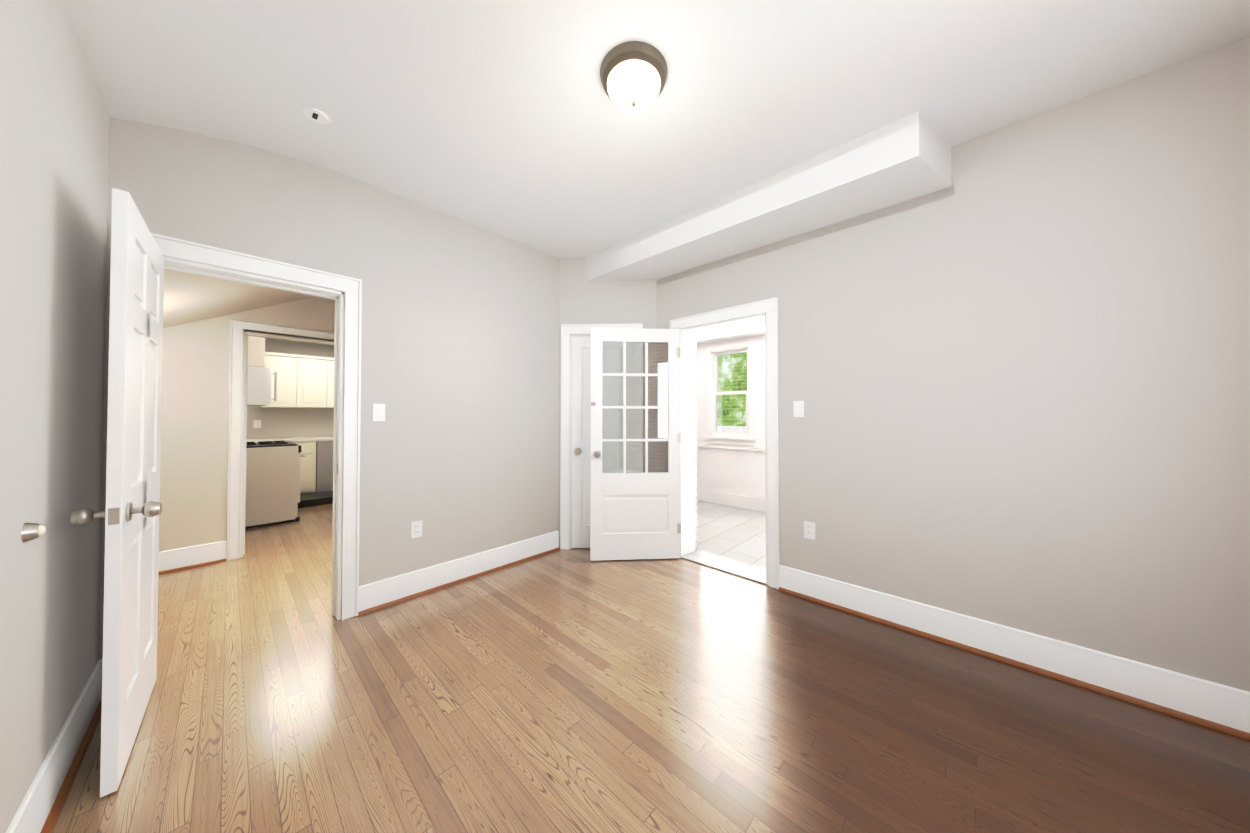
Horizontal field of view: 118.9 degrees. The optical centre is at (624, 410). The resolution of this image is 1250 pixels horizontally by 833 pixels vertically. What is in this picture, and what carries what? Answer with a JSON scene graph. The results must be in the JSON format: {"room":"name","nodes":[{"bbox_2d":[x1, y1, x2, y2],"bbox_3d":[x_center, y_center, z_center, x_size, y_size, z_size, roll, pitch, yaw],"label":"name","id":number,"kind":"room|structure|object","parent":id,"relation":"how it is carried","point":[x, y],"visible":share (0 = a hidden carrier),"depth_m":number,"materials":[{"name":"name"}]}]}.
{"room":"empty bedroom","nodes":[
{"label":"empty bedroom","id":0,"kind":"room"},
{"bbox_2d":[0,0,108,832],"bbox_3d":[-0.931,-0.169,0.258,4.020,2.885,0.120,-1,-1,43],"label":"wall","id":1,"kind":"structure","parent":0,"point":[54,136],"depth_m":1.15,"materials":[{"name":"beige paint"}]},
{"bbox_2d":[21,523,45,541],"bbox_3d":[-1.677,0.344,1.049,0.054,0.054,0.032,-1,-1,43],"label":"door stop","id":2,"kind":"object","parent":1,"relation":"attached to","point":[30,531],"visible":1,"depth_m":1.04,"materials":[{"name":"silver metal"}]},
{"bbox_2d":[6,659,101,832],"bbox_3d":[-0.923,1.187,0.335,3.900,0.175,0.035,-1,-1,43],"label":"baseboard","id":3,"kind":"structure","parent":1,"relation":"attached to","point":[39,811],"depth_m":1.24,"materials":[{"name":"white paint"}]},
{"bbox_2d":[159,297,334,551],"bbox_3d":[-3.173,0.022,3.674,0.120,2.600,5.030,-1,-1,43],"label":"wall","id":4,"kind":"structure","parent":0,"point":[194,432],"depth_m":3.13,"materials":[{"name":"beige paint"}]},
{"bbox_2d":[158,540,226,574],"bbox_3d":[-4.153,1.218,2.490,0.034,0.175,1.985,-1,-1,43],"label":"baseboard","id":5,"kind":"structure","parent":4,"relation":"attached to","point":[179,559],"depth_m":3.05,"materials":[{"name":"white paint"}]},
{"bbox_2d":[226,320,334,560],"bbox_3d":[-3.194,0.267,3.629,0.146,2.110,0.970,-1,-1,43],"label":"door frame","id":6,"kind":"structure","parent":4,"relation":"attached to","point":[237,440],"depth_m":3.28,"materials":[{"name":"white paint"}]},
{"bbox_2d":[163,268,334,327],"bbox_3d":[-2.507,-0.554,3.003,1.780,1.467,5.118,-1,-1,43],"label":"ceiling","id":7,"kind":"structure","parent":0,"point":[189,297],"depth_m":2.73,"materials":[{"name":"beige paint"}]},
{"bbox_2d":[247,338,333,438],"bbox_3d":[-4.835,0.062,6.438,0.120,2.600,3.250,-1,-1,43],"label":"wall","id":8,"kind":"structure","parent":0,"point":[293,422],"depth_m":5.86,"materials":[{"name":"beige paint"}]},
{"bbox_2d":[253,420,260,427],"bbox_3d":[-5.554,0.209,5.568,0.009,0.120,0.080,-1,-1,43],"label":"electrical outlet","id":9,"kind":"object","parent":8,"relation":"attached to","point":[256,423],"visible":1,"depth_m":5.57,"materials":[{"name":"white plastic"}]},
{"bbox_2d":[261,352,296,407],"bbox_3d":[-5.274,-0.445,5.623,0.354,0.810,0.369,-1,-1,43],"label":"upper cabinet","id":10,"kind":"object","parent":8,"relation":"attached to","point":[285,365],"depth_m":5.53,"materials":[{"name":"beige paint"}]},
{"bbox_2d":[297,355,328,407],"bbox_3d":[-5.024,-0.441,5.891,0.354,0.810,0.363,-1,-1,43],"label":"upper cabinet","id":11,"kind":"object","parent":8,"relation":"attached to","point":[304,381],"depth_m":5.78,"materials":[{"name":"beige paint"}]},
{"bbox_2d":[329,357,333,407],"bbox_3d":[-4.777,-0.437,6.156,0.354,0.810,0.363,-1,-1,43],"label":"upper cabinet","id":12,"kind":"object","parent":8,"relation":"attached to","point":[331,360],"depth_m":5.95,"materials":[{"name":"beige paint"}]},
{"bbox_2d":[248,335,333,345],"bbox_3d":[-3.745,-1.178,5.440,3.100,0.150,3.250,-1,-1,43],"label":"ceiling","id":13,"kind":"structure","parent":0,"point":[293,340],"depth_m":5.81,"materials":[{"name":"white paint"}]},
{"bbox_2d":[98,117,558,658],"bbox_3d":[-1.278,-0.131,2.923,0.120,2.885,3.550,-1,-1,43],"label":"wall","id":14,"kind":"structure","parent":0,"point":[459,451],"depth_m":2.59,"materials":[{"name":"beige paint"}]},
{"bbox_2d":[70,188,163,797],"bbox_3d":[-1.994,0.268,1.500,0.758,2.030,0.184,-1,-1,43],"label":"kitchen door","id":15,"kind":"structure","parent":14,"relation":"in","point":[130,513],"depth_m":1.32,"materials":[{"name":"white paint"}]},
{"bbox_2d":[151,233,361,620],"bbox_3d":[-2.057,0.229,2.062,0.146,2.140,0.925,-1,-1,43],"label":"door frame","id":16,"kind":"structure","parent":14,"relation":"attached to","point":[214,262],"depth_m":2.30,"materials":[{"name":"white paint"}]},
{"bbox_2d":[372,404,384,420],"bbox_3d":[-1.632,0.017,2.445,0.010,0.116,0.072,-1,-1,43],"label":"light switch","id":17,"kind":"object","parent":14,"relation":"attached to","point":[378,412],"visible":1,"depth_m":2.44,"materials":[{"name":"white plastic"}]},
{"bbox_2d":[411,520,421,538],"bbox_3d":[-1.472,0.845,2.605,0.010,0.116,0.072,-1,-1,43],"label":"outlet","id":18,"kind":"object","parent":14,"relation":"attached to","point":[416,529],"visible":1,"depth_m":2.60,"materials":[{"name":"white plastic"}]},
{"bbox_2d":[358,531,559,615],"bbox_3d":[-1.160,1.224,2.917,0.034,0.175,1.570,-1,-1,43],"label":"baseboard","id":19,"kind":"structure","parent":14,"relation":"attached to","point":[377,595],"depth_m":2.75,"materials":[{"name":"white paint"}]},
{"bbox_2d":[559,258,655,547],"bbox_3d":[-0.165,-0.122,3.565,0.928,2.885,0.100,0,-1,2],"label":"wall","id":20,"kind":"structure","parent":0,"point":[582,300],"depth_m":3.53,"materials":[{"name":"beige paint"}]},
{"bbox_2d":[560,323,642,549],"bbox_3d":[-0.220,0.250,3.548,0.780,2.140,0.126,0,-1,2],"label":"trim","id":21,"kind":"structure","parent":20,"relation":"attached to","point":[567,330],"depth_m":3.50,"materials":[{"name":"white paint"}]},
{"bbox_2d":[572,336,631,547],"bbox_3d":[-0.231,0.302,3.520,0.455,2.020,0.433,-1,-1,43],"label":"closet door","id":22,"kind":"structure","parent":20,"relation":"in","point":[581,353],"depth_m":3.52,"materials":[{"name":"white paint"}]},
{"bbox_2d":[52,504,1249,832],"bbox_3d":[-2.229,1.357,2.599,9.140,0.100,4.770,-1,-1,43],"label":"floor","id":23,"kind":"structure","parent":0,"point":[574,690],"depth_m":1.52,"materials":[{"name":"brown wood"}]},
{"bbox_2d":[245,441,304,528],"bbox_3d":[-4.402,0.819,4.470,0.760,1.030,0.726,-1,-1,43],"label":"gas range","id":24,"kind":"object","parent":23,"relation":"on","point":[273,472],"visible":0.77,"depth_m":4.27,"materials":[{"name":"white metal"}]},
{"bbox_2d":[287,440,318,503],"bbox_3d":[-5.044,0.913,5.654,0.622,0.876,0.397,-1,-1,43],"label":"base cabinet","id":25,"kind":"object","parent":23,"relation":"on","point":[316,483],"depth_m":5.52,"materials":[{"name":"beige paint"}]},
{"bbox_2d":[247,440,286,441],"bbox_3d":[-5.162,0.447,5.108,1.203,0.040,0.623,-1,-1,43],"label":"countertop","id":26,"kind":"structure","parent":25,"relation":"on","point":[247,440],"depth_m":5.20,"materials":[{"name":"white stone"}]},
{"bbox_2d":[275,436,332,439],"bbox_3d":[-4.600,0.462,6.137,0.623,0.040,1.700,-1,-1,43],"label":"countertop","id":27,"kind":"structure","parent":25,"relation":"on","point":[330,437],"depth_m":5.65,"materials":[{"name":"white stone"}]},
{"bbox_2d":[319,440,332,499],"bbox_3d":[-4.701,0.918,6.023,0.622,0.876,0.610,-1,-1,43],"label":"dishwasher","id":28,"kind":"object","parent":23,"relation":"on","point":[325,446],"depth_m":5.66,"materials":[{"name":"beige paint"}]},
{"bbox_2d":[63,0,1249,257],"bbox_3d":[0.194,-1.478,1.573,4.140,0.270,3.550,-1,-1,43],"label":"ceiling","id":29,"kind":"structure","parent":0,"point":[509,118],"depth_m":1.65,"materials":[{"name":"white paint"}]},
{"bbox_2d":[302,107,330,123],"bbox_3d":[-1.550,-1.479,1.843,0.132,0.022,0.132,-1,-1,43],"label":"smoke detector","id":30,"kind":"object","parent":29,"relation":"attached to","point":[317,116],"visible":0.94,"depth_m":1.84,"materials":[{"name":"white plastic"}]},
{"bbox_2d":[600,41,667,112],"bbox_3d":[0.039,-1.418,1.641,0.300,0.148,0.300,-1,-1,43],"label":"flush-mount ceiling light","id":31,"kind":"object","parent":29,"relation":"attached to","point":[633,75],"visible":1,"depth_m":1.57,"materials":[{"name":"white glass"}]},
{"bbox_2d":[586,111,951,280],"bbox_3d":[0.727,-1.373,2.816,2.635,0.245,0.440,-1,-1,43],"label":"soffit","id":32,"kind":"structure","parent":29,"relation":"attached to","point":[906,158],"depth_m":2.32,"materials":[{"name":"white paint"}]},
{"bbox_2d":[695,336,696,549],"bbox_3d":[0.696,0.069,3.485,3.400,2.500,0.057,-1,-1,43],"label":"wall","id":33,"kind":"structure","parent":0,"point":[695,442],"depth_m":3.51,"materials":[{"name":"white paint"}]},
{"bbox_2d":[689,500,765,576],"bbox_3d":[1.263,1.380,4.075,3.640,0.096,2.150,-1,-1,43],"label":"floor","id":34,"kind":"structure","parent":0,"point":[732,536],"depth_m":3.88,"materials":[{"name":"white tile"}]},
{"bbox_2d":[697,334,765,498],"bbox_3d":[1.954,0.089,4.837,3.640,2.500,0.120,-1,-1,43],"label":"wall","id":35,"kind":"structure","parent":0,"point":[736,472],"depth_m":5.13,"materials":[{"name":"white paint"}]},
{"bbox_2d":[704,340,755,445],"bbox_3d":[1.498,-0.226,5.232,0.760,1.420,0.170,-1,-1,43],"label":"sunroom window","id":36,"kind":"structure","parent":35,"relation":"in","point":[713,435],"depth_m":5.25,"materials":[{"name":"white paint"}]},
{"bbox_2d":[697,325,765,511],"bbox_3d":[1.839,0.087,4.712,3.400,2.500,0.220,-1,-1,43],"label":"trim","id":37,"kind":"structure","parent":35,"relation":"attached to","point":[744,502],"depth_m":4.92,"materials":[{"name":"white paint"}]},
{"bbox_2d":[656,181,953,284],"bbox_3d":[1.256,-1.222,4.105,3.640,0.100,2.170,-1,-1,43],"label":"ceiling","id":38,"kind":"structure","parent":0,"point":[836,229],"depth_m":2.48,"materials":[{"name":"white paint"}]},
{"bbox_2d":[656,36,1249,691],"bbox_3d":[1.351,-0.134,2.709,4.020,2.885,0.280,-1,-1,43],"label":"wall","id":39,"kind":"structure","parent":0,"point":[1014,374],"depth_m":1.82,"materials":[{"name":"beige paint"}]},
{"bbox_2d":[590,328,680,560],"bbox_3d":[0.080,0.293,3.258,0.602,2.030,0.634,-1,-1,43],"label":"french door","id":40,"kind":"structure","parent":39,"relation":"in","point":[635,516],"depth_m":3.24,"materials":[{"name":"white paint"}]},
{"bbox_2d":[670,297,779,589],"bbox_3d":[0.867,0.244,3.137,0.970,2.140,0.306,-1,-1,43],"label":"door frame","id":41,"kind":"structure","parent":39,"relation":"attached to","point":[766,310],"depth_m":3.00,"materials":[{"name":"white paint"}]},
{"bbox_2d":[793,401,803,416],"bbox_3d":[1.234,-0.008,2.618,0.072,0.116,0.010,-1,-1,43],"label":"light switch","id":42,"kind":"object","parent":39,"relation":"attached to","point":[798,408],"visible":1,"depth_m":2.62,"materials":[{"name":"white plastic"}]},
{"bbox_2d":[804,521,814,539],"bbox_3d":[1.282,0.837,2.562,0.072,0.116,0.010,-1,-1,43],"label":"outlet","id":43,"kind":"object","parent":39,"relation":"attached to","point":[809,530],"visible":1,"depth_m":2.56,"materials":[{"name":"white plastic"}]},
{"bbox_2d":[778,565,1249,740],"bbox_3d":[1.853,1.211,2.008,1.995,0.175,0.034,-1,-1,43],"label":"baseboard","id":44,"kind":"structure","parent":39,"relation":"attached to","point":[1202,703],"depth_m":1.80,"materials":[{"name":"white paint"}]},
{"bbox_3d":[-4.767,0.030,4.236,2.980,2.600,0.120,-1,-1,43],"label":"wall","id":45,"kind":"structure","parent":0,"visible":0},
{"bbox_2d":[247,336,276,405],"bbox_3d":[-4.494,-0.443,4.390,0.760,0.770,0.463,-1,-1,43],"label":"microwave","id":46,"kind":"object","parent":45,"relation":"attached to","point":[259,380],"visible":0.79,"depth_m":4.19,"materials":[{"name":"white plastic"}]},
{"label":"outside","id":47,"kind":"structure","parent":0,"visible":0},
{"bbox_2d":[717,426,745,432],"bbox_3d":[2.715,1.829,7.096,8.000,3.084,2.499,-1,-1,43],"label":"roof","id":48,"kind":"structure","parent":47,"point":[731,427],"depth_m":6.36,"materials":[{"name":"white"}]},
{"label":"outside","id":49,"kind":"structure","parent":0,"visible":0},
{"bbox_2d":[717,352,746,425],"bbox_3d":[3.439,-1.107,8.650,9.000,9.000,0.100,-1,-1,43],"label":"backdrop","id":50,"kind":"structure","parent":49,"point":[734,383],"depth_m":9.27,"materials":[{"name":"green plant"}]}
]}

